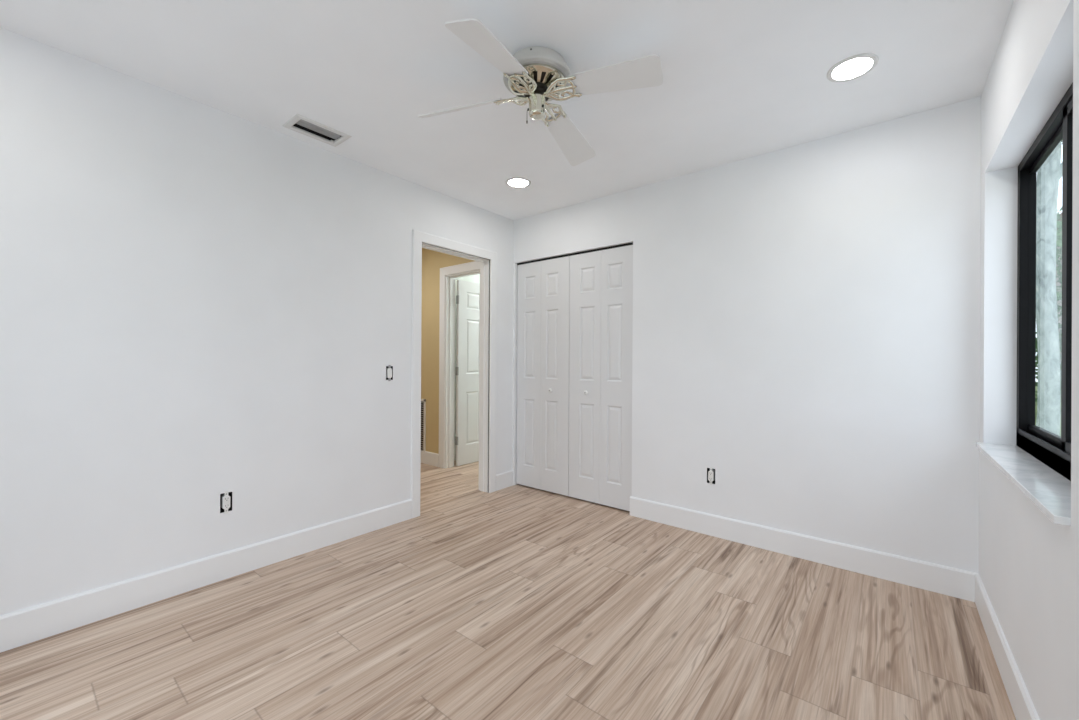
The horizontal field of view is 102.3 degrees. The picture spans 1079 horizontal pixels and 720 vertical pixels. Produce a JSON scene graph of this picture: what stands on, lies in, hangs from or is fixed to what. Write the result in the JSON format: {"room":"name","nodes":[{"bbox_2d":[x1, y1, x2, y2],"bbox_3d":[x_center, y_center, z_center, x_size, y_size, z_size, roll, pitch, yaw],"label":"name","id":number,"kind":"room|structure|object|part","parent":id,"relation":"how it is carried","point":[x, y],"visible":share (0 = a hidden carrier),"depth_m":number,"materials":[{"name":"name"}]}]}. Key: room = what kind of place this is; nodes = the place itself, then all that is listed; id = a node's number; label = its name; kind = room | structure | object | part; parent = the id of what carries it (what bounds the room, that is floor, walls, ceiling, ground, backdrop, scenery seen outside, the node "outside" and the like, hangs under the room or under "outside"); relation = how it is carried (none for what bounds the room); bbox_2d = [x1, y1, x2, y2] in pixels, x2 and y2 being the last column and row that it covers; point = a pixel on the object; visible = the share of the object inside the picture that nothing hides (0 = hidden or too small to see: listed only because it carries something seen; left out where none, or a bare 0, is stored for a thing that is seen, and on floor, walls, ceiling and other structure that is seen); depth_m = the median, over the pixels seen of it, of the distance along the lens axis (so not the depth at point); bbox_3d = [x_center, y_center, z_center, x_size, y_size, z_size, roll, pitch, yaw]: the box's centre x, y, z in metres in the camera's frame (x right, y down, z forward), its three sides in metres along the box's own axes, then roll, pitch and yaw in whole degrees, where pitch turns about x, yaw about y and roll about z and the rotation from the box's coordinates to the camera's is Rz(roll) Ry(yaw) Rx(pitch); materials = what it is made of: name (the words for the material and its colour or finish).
{"room":"empty bedroom","nodes":[
{"label":"empty bedroom","id":0,"kind":"room"},
{"bbox_2d":[0,27,513,615],"bbox_3d":[-1.463,-0.075,2.590,0.115,2.440,3.736,0,0,39],"label":"wall","id":1,"kind":"structure","parent":0,"point":[199,302],"depth_m":2.14,"materials":[{"name":"paint"}]},
{"bbox_2d":[220,491,231,513],"bbox_3d":[-1.660,0.747,2.294,0.058,0.116,0.052,0,0,39],"label":"outlet","id":2,"kind":"object","parent":1,"relation":"attached to","point":[226,497],"visible":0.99,"depth_m":2.28,"materials":[{"name":"white plastic"}]},
{"bbox_2d":[0,470,512,652],"bbox_3d":[-1.372,1.077,2.608,0.014,0.138,3.583,0,0,39],"label":"baseboard","id":3,"kind":"structure","parent":1,"relation":"attached to","point":[32,624],"depth_m":2.12,"materials":[{"name":"paint"}]},
{"bbox_2d":[386,365,392,380],"bbox_3d":[-1.058,0.090,3.033,0.060,0.112,0.051,0,0,39],"label":"light switch","id":4,"kind":"object","parent":1,"relation":"attached to","point":[389,369],"visible":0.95,"depth_m":3.02,"materials":[{"name":"white plastic"}]},
{"bbox_2d":[411,229,496,517],"bbox_3d":[-0.704,0.102,3.531,0.147,2.098,0.866,0,0,39],"label":"door frame","id":5,"kind":"structure","parent":1,"relation":"attached to","point":[487,259],"depth_m":3.77,"materials":[{"name":"paint"}]},
{"bbox_3d":[-0.755,0.101,3.572,0.016,2.098,0.866,0,0,39],"label":"hall casing","id":6,"kind":"part","parent":5,"relation":"part of","materials":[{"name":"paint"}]},
{"bbox_2d":[454,274,479,459],"bbox_3d":[0.019,-0.064,5.434,1.153,2.440,2.322,0,0,39],"label":"wall","id":7,"kind":"structure","parent":0,"point":[472,278],"depth_m":4.98,"materials":[{"name":"white paint"}]},
{"bbox_2d":[455,280,479,465],"bbox_3d":[-0.657,0.140,4.969,0.046,2.008,0.747,0,0,39],"label":"door","id":8,"kind":"structure","parent":7,"relation":"in","point":[468,293],"depth_m":4.79,"materials":[{"name":"paint"}]},
{"bbox_2d":[0,0,1013,219],"bbox_3d":[-0.725,-1.350,3.567,6.597,0.120,6.173,0,0,39],"label":"ceiling","id":9,"kind":"structure","parent":0,"point":[743,79],"depth_m":1.92,"materials":[{"name":"paint"}]},
{"bbox_2d":[282,114,351,146],"bbox_3d":[-1.253,-1.344,2.456,0.193,0.119,0.298,0,0,39],"label":"ceiling vent","id":10,"kind":"object","parent":9,"relation":"in","point":[298,123],"visible":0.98,"depth_m":2.46,"materials":[{"name":"white metal"}]},
{"bbox_3d":[-1.245,-1.307,2.450,0.097,0.016,0.224,0,0,39],"label":"damper blade","id":11,"kind":"part","parent":10,"relation":"part of","materials":[{"name":"grey metal"}]},
{"bbox_2d":[506,177,530,187],"bbox_3d":[-0.154,-1.283,3.149,0.185,0.006,0.185,0,0,39],"label":"recessed light","id":12,"kind":"object","parent":9,"relation":"in","point":[515,182],"visible":1,"depth_m":3.14,"materials":[{"name":"white plastic"}]},
{"bbox_2d":[417,18,662,165],"bbox_3d":[-0.039,-1.160,1.886,0.927,0.251,0.792,0,0,-19],"label":"ceiling fan","id":13,"kind":"object","parent":9,"relation":"hanging from","point":[536,75],"visible":1,"depth_m":1.79,"materials":[{"name":"wood"}]},
{"bbox_3d":[-0.349,-1.113,1.937,0.371,0.120,0.132,0,0,2],"label":"blade","id":14,"kind":"part","parent":13,"relation":"part of","materials":[{"name":"white wood"}]},
{"bbox_3d":[-0.179,-1.138,1.603,0.143,0.069,0.371,0,0,28],"label":"blade","id":15,"kind":"part","parent":13,"relation":"part of","materials":[{"name":"white wood"}]},
{"bbox_3d":[-0.010,-1.195,1.901,0.254,0.042,0.254,0,0,39],"label":"motor","id":16,"kind":"part","parent":13,"relation":"part of","materials":[{"name":"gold metal"}]},
{"bbox_3d":[0.161,-1.110,2.194,0.143,0.096,0.368,0,0,27],"label":"blade","id":17,"kind":"part","parent":13,"relation":"part of","materials":[{"name":"white wood"}]},
{"bbox_3d":[0.304,-1.143,1.764,0.372,0.058,0.143,0,0,22],"label":"blade","id":18,"kind":"part","parent":13,"relation":"part of","materials":[{"name":"white wood"}]},
{"bbox_2d":[827,53,878,81],"bbox_3d":[1.368,-1.274,1.903,0.185,0.006,0.185,0,0,39],"label":"recessed light","id":19,"kind":"object","parent":9,"relation":"in","point":[856,66],"visible":1,"depth_m":1.89,"materials":[{"name":"white plastic"}]},
{"bbox_2d":[0,460,1015,719],"bbox_3d":[-0.782,1.150,3.634,6.444,0.001,5.920,0,0,39],"label":"floor","id":20,"kind":"structure","parent":0,"point":[515,602],"depth_m":1.79,"materials":[{"name":"brown wood"}]},
{"bbox_2d":[421,96,980,572],"bbox_3d":[-0.288,-0.067,4.116,6.596,2.440,0.115,0,0,39],"label":"wall","id":21,"kind":"structure","parent":0,"point":[806,316],"depth_m":2.53,"materials":[{"name":"paint"}]},
{"bbox_2d":[421,399,425,451],"bbox_3d":[-1.401,0.757,4.928,0.350,0.644,0.011,0,0,39],"label":"air vent","id":22,"kind":"object","parent":21,"relation":"in","point":[423,401],"visible":0.36,"depth_m":4.84,"materials":[{"name":"grey metal"}]},
{"bbox_2d":[421,451,438,466],"bbox_3d":[-1.992,1.075,5.403,2.338,0.138,0.014,0,0,39],"label":"baseboard","id":23,"kind":"structure","parent":21,"relation":"attached to","point":[430,458],"depth_m":4.75,"materials":[{"name":"paint"}]},
{"bbox_2d":[439,261,479,467],"bbox_3d":[-0.668,0.084,4.413,0.952,2.135,0.133,0,0,39],"label":"door frame","id":24,"kind":"structure","parent":21,"relation":"attached to","point":[448,274],"depth_m":4.63,"materials":[{"name":"paint"}]},
{"bbox_2d":[517,242,632,264],"bbox_3d":[0.263,-0.882,3.655,1.186,0.018,0.026,0,0,39],"label":"door track","id":25,"kind":"object","parent":21,"relation":"attached to","point":[627,244],"visible":0.82,"depth_m":3.60,"materials":[{"name":"black metal"}]},
{"bbox_2d":[516,256,569,495],"bbox_3d":[0.020,0.134,3.829,0.584,2.015,0.058,0,0,39],"label":"door","id":26,"kind":"structure","parent":25,"relation":"hanging from","point":[543,297],"depth_m":3.81,"materials":[{"name":"paint"}]},
{"bbox_2d":[569,245,632,510],"bbox_3d":[0.479,0.136,3.458,0.588,2.015,0.058,0,0,39],"label":"door","id":27,"kind":"structure","parent":25,"relation":"hanging from","point":[601,282],"depth_m":3.45,"materials":[{"name":"paint"}]},
{"bbox_2d":[707,467,714,484],"bbox_3d":[1.152,0.770,2.901,0.052,0.116,0.058,0,0,39],"label":"outlet","id":28,"kind":"object","parent":21,"relation":"attached to","point":[710,472],"visible":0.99,"depth_m":2.88,"materials":[{"name":"white plastic"}]},
{"bbox_2d":[630,496,978,601],"bbox_3d":[1.394,1.093,2.668,1.844,0.138,0.014,0,0,39],"label":"baseboard","id":29,"kind":"structure","parent":21,"relation":"attached to","point":[958,583],"depth_m":2.49,"materials":[{"name":"paint"}]},
{"bbox_2d":[979,0,1078,719],"bbox_3d":[1.008,-0.061,0.594,0.153,2.440,3.736,0,0,39],"label":"wall","id":30,"kind":"structure","parent":0,"point":[1029,562],"depth_m":1.50,"materials":[{"name":"paint"}]},
{"bbox_2d":[975,574,1039,719],"bbox_3d":[0.980,1.090,0.699,0.014,0.138,3.569,0,0,39],"label":"baseboard","id":31,"kind":"structure","parent":30,"relation":"attached to","point":[1020,700],"depth_m":1.56,"materials":[{"name":"paint"}]},
{"bbox_2d":[976,82,1072,525],"bbox_3d":[1.707,-0.234,1.478,0.178,1.264,1.247,0,0,39],"label":"window","id":32,"kind":"structure","parent":30,"relation":"in","point":[1039,464],"depth_m":1.58,"materials":[{"name":"black metal"}]},
{"bbox_3d":[1.692,0.388,1.487,0.149,0.020,1.246,0,0,39],"label":"sill","id":33,"kind":"part","parent":32,"relation":"part of","materials":[{"name":"stone"}]},
{"bbox_3d":[1.757,-0.244,1.438,0.049,1.245,1.247,0,0,39],"label":"frame","id":34,"kind":"part","parent":32,"relation":"part of","materials":[{"name":"black metal"}]},
{"bbox_3d":[1.936,-0.257,1.639,0.022,1.153,0.630,0,0,39],"label":"fixed sash","id":35,"kind":"part","parent":32,"relation":"part of","materials":[{"name":"black metal"}]},
{"bbox_3d":[1.563,-0.259,1.211,0.020,1.149,0.602,0,0,39],"label":"sliding sash","id":36,"kind":"part","parent":32,"relation":"part of","materials":[{"name":"black metal"}]},
{"label":"outside","id":37,"kind":"structure","parent":0,"visible":0},
{"bbox_2d":[1035,382,1060,435],"bbox_3d":[15.059,1.393,0.684,52.000,0.001,70.000,0,0,39],"label":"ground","id":38,"kind":"structure","parent":37,"point":[1036,387],"depth_m":11.98,"materials":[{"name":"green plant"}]},
{"bbox_2d":[1035,207,1061,412],"bbox_3d":[12.684,-1.169,10.315,3.014,5.149,3.054,0,0,39],"label":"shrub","id":39,"kind":"object","parent":38,"relation":"on","point":[1059,223],"visible":0.12,"depth_m":10.29,"materials":[{"name":"green plant"}]},
{"bbox_2d":[1036,138,1062,435],"bbox_3d":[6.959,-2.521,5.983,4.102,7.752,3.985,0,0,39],"label":"window pane","id":40,"kind":"object","parent":38,"relation":"on","point":[1049,174],"visible":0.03,"depth_m":5.88,"materials":[{"name":"clear glass"}]},
{"bbox_2d":[1056,212,1061,395],"bbox_3d":[22.617,-2.854,11.956,11.200,8.600,8.200,0,0,39],"label":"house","id":41,"kind":"structure","parent":38,"relation":"on","point":[1057,283],"depth_m":16.77,"materials":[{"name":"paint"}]}
]}

